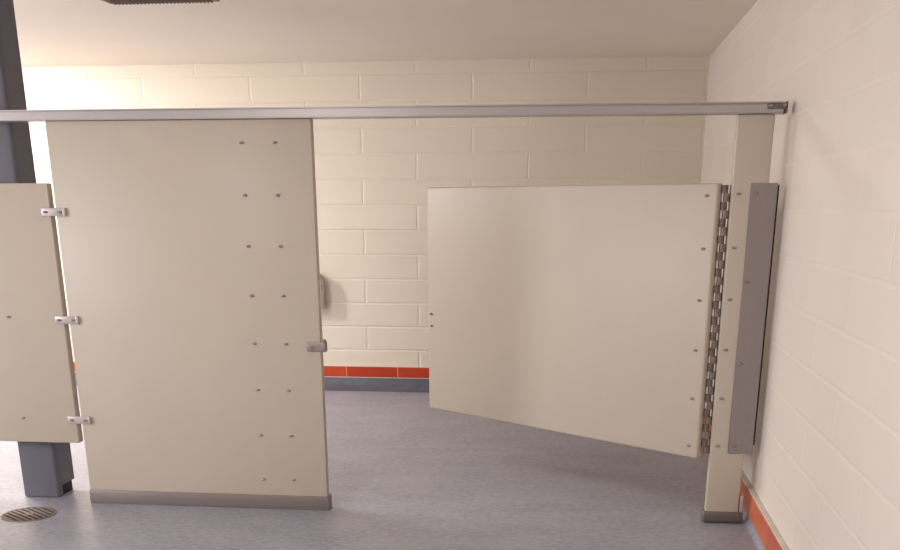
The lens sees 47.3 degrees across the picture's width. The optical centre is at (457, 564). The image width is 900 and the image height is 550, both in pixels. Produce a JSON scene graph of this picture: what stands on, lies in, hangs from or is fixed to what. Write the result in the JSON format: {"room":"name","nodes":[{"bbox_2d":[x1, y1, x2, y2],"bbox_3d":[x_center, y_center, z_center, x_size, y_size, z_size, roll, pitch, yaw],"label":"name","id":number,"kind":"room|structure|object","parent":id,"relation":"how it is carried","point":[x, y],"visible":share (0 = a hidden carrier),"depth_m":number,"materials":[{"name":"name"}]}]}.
{"room":"public restroom","nodes":[
{"label":"public restroom","id":0,"kind":"room"},
{"bbox_2d":[22,56,709,366],"bbox_3d":[-1.776,-2.910,9.022,7.900,2.907,0.150,2,20,6],"label":"wall","id":1,"kind":"structure","parent":0,"point":[374,177],"depth_m":8.56,"materials":[{"name":"beige brick"}]},
{"bbox_2d":[73,361,428,378],"bbox_3d":[-1.784,-1.764,9.339,7.600,0.094,0.014,2,20,6],"label":"baseboard","id":2,"kind":"structure","parent":1,"relation":"attached to","point":[337,371],"depth_m":9.22,"materials":[{"name":"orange tile"}]},
{"bbox_2d":[75,373,428,392],"bbox_3d":[-1.793,-1.645,9.299,7.600,0.094,0.170,2,20,6],"label":"trim","id":3,"kind":"structure","parent":1,"relation":"attached to","point":[331,383],"depth_m":9.21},
{"bbox_2d":[320,275,325,308],"bbox_3d":[-1.310,-2.394,9.011,0.286,0.300,0.103,2,20,6],"label":"dispenser","id":4,"kind":"object","parent":1,"relation":"attached to","point":[322,281],"visible":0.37,"depth_m":8.99,"materials":[{"name":"beige plastic"}]},
{"bbox_2d":[0,386,756,549],"bbox_3d":[-2.422,0.255,4.234,7.600,0.120,11.060,2,20,6],"label":"floor","id":5,"kind":"structure","parent":0,"point":[405,473],"depth_m":5.77,"materials":[{"name":"concrete"}]},
{"bbox_2d":[1,507,56,521],"bbox_3d":[-2.304,-0.271,5.536,0.284,0.006,0.284,2,20,6],"label":"drain cover","id":6,"kind":"object","parent":5,"relation":"on","point":[27,514],"visible":1,"depth_m":5.52,"materials":[{"name":"metal"}]},
{"bbox_2d":[0,0,73,496],"bbox_3d":[-2.359,-1.673,5.513,0.216,2.667,0.196,2,20,6],"label":"square post","id":7,"kind":"object","parent":5,"relation":"on","point":[46,467],"visible":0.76,"depth_m":5.31,"materials":[{"name":"grey metal"}]},
{"bbox_2d":[0,118,331,509],"bbox_3d":[-2.023,-1.279,5.449,2.712,1.966,0.088,2,20,6],"label":"wall","id":8,"kind":"structure","parent":5,"relation":"on","point":[190,248],"depth_m":5.35,"materials":[{"name":"beige laminate"}]},
{"bbox_2d":[41,208,65,215],"bbox_3d":[-2.059,-1.794,5.239,0.132,0.042,0.026,2,20,6],"label":"bracket","id":9,"kind":"object","parent":8,"relation":"attached to","point":[44,211],"visible":1,"depth_m":5.24,"materials":[{"name":"metal"}]},
{"bbox_2d":[54,316,78,324],"bbox_3d":[-2.059,-1.286,5.418,0.132,0.042,0.026,2,20,6],"label":"bracket","id":10,"kind":"object","parent":8,"relation":"attached to","point":[58,319],"visible":1,"depth_m":5.42,"materials":[{"name":"metal"}]},
{"bbox_2d":[67,416,91,424],"bbox_3d":[-2.058,-0.783,5.595,0.132,0.042,0.026,2,20,6],"label":"bracket","id":11,"kind":"object","parent":8,"relation":"attached to","point":[71,419],"visible":1,"depth_m":5.59,"materials":[{"name":"metal"}]},
{"bbox_2d":[0,101,787,122],"bbox_3d":[-2.241,-2.238,5.136,7.556,0.050,0.112,2,20,6],"label":"rail","id":12,"kind":"object","parent":8,"relation":"on","point":[762,107],"visible":1,"depth_m":4.89,"materials":[{"name":"metal"}]},
{"bbox_2d":[701,114,774,522],"bbox_3d":[1.377,-1.153,5.080,0.227,1.966,0.080,2,20,6],"label":"pilaster","id":13,"kind":"object","parent":5,"relation":"on","point":[753,141],"visible":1,"depth_m":5.04,"materials":[{"name":"beige laminate"}]},
{"bbox_2d":[427,183,728,457],"bbox_3d":[0.547,-1.401,5.728,2.014,1.330,0.076,18,26,41],"label":"door","id":14,"kind":"structure","parent":13,"relation":"attached to","point":[578,310],"depth_m":5.58,"materials":[{"name":"beige laminate"},{"name":"satin steel"}]},
{"bbox_2d":[727,183,779,453],"bbox_3d":[1.456,-1.177,5.038,0.143,1.295,0.056,-6,20,-17],"label":"mounting bracket","id":15,"kind":"object","parent":13,"relation":"attached to","point":[763,204],"visible":1,"depth_m":5.02,"materials":[{"name":"metal"}]},
{"bbox_2d":[13,0,757,66],"bbox_3d":[-2.425,-2.374,3.308,7.600,0.120,11.060,2,20,6],"label":"ceiling","id":16,"kind":"structure","parent":0,"point":[51,33],"depth_m":6.81,"materials":[{"name":"paint"}]},
{"bbox_2d":[102,0,219,4],"bbox_3d":[-1.702,-3.095,5.561,0.650,0.019,0.625,2,20,6],"label":"ceiling vent","id":17,"kind":"object","parent":16,"relation":"in","point":[115,2],"visible":1,"depth_m":5.80,"materials":[{"name":"metal"}]},
{"bbox_2d":[701,0,899,549],"bbox_3d":[1.425,-0.914,3.347,0.150,2.907,11.060,2,20,6],"label":"wall","id":18,"kind":"structure","parent":0,"point":[823,463],"depth_m":3.97,"materials":[{"name":"beige brick"}]},
{"bbox_2d":[703,432,765,549],"bbox_3d":[1.322,0.335,3.752,0.050,0.039,10.970,2,20,6],"label":"trim","id":19,"kind":"structure","parent":18,"relation":"attached to","point":[746,520],"depth_m":5.19,"materials":[{"name":"plastic"}]},
{"bbox_2d":[704,417,782,549],"bbox_3d":[1.336,0.248,3.760,0.030,0.120,11.046,2,20,6],"label":"baseboard","id":20,"kind":"structure","parent":18,"relation":"attached to","point":[764,531],"depth_m":5.05,"materials":[{"name":"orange tile"}]},
{"bbox_2d":[705,407,789,549],"bbox_3d":[1.337,0.188,3.739,0.029,0.007,11.046,2,20,6],"label":"trim","id":21,"kind":"structure","parent":18,"relation":"attached to","point":[756,498],"depth_m":4.96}
]}

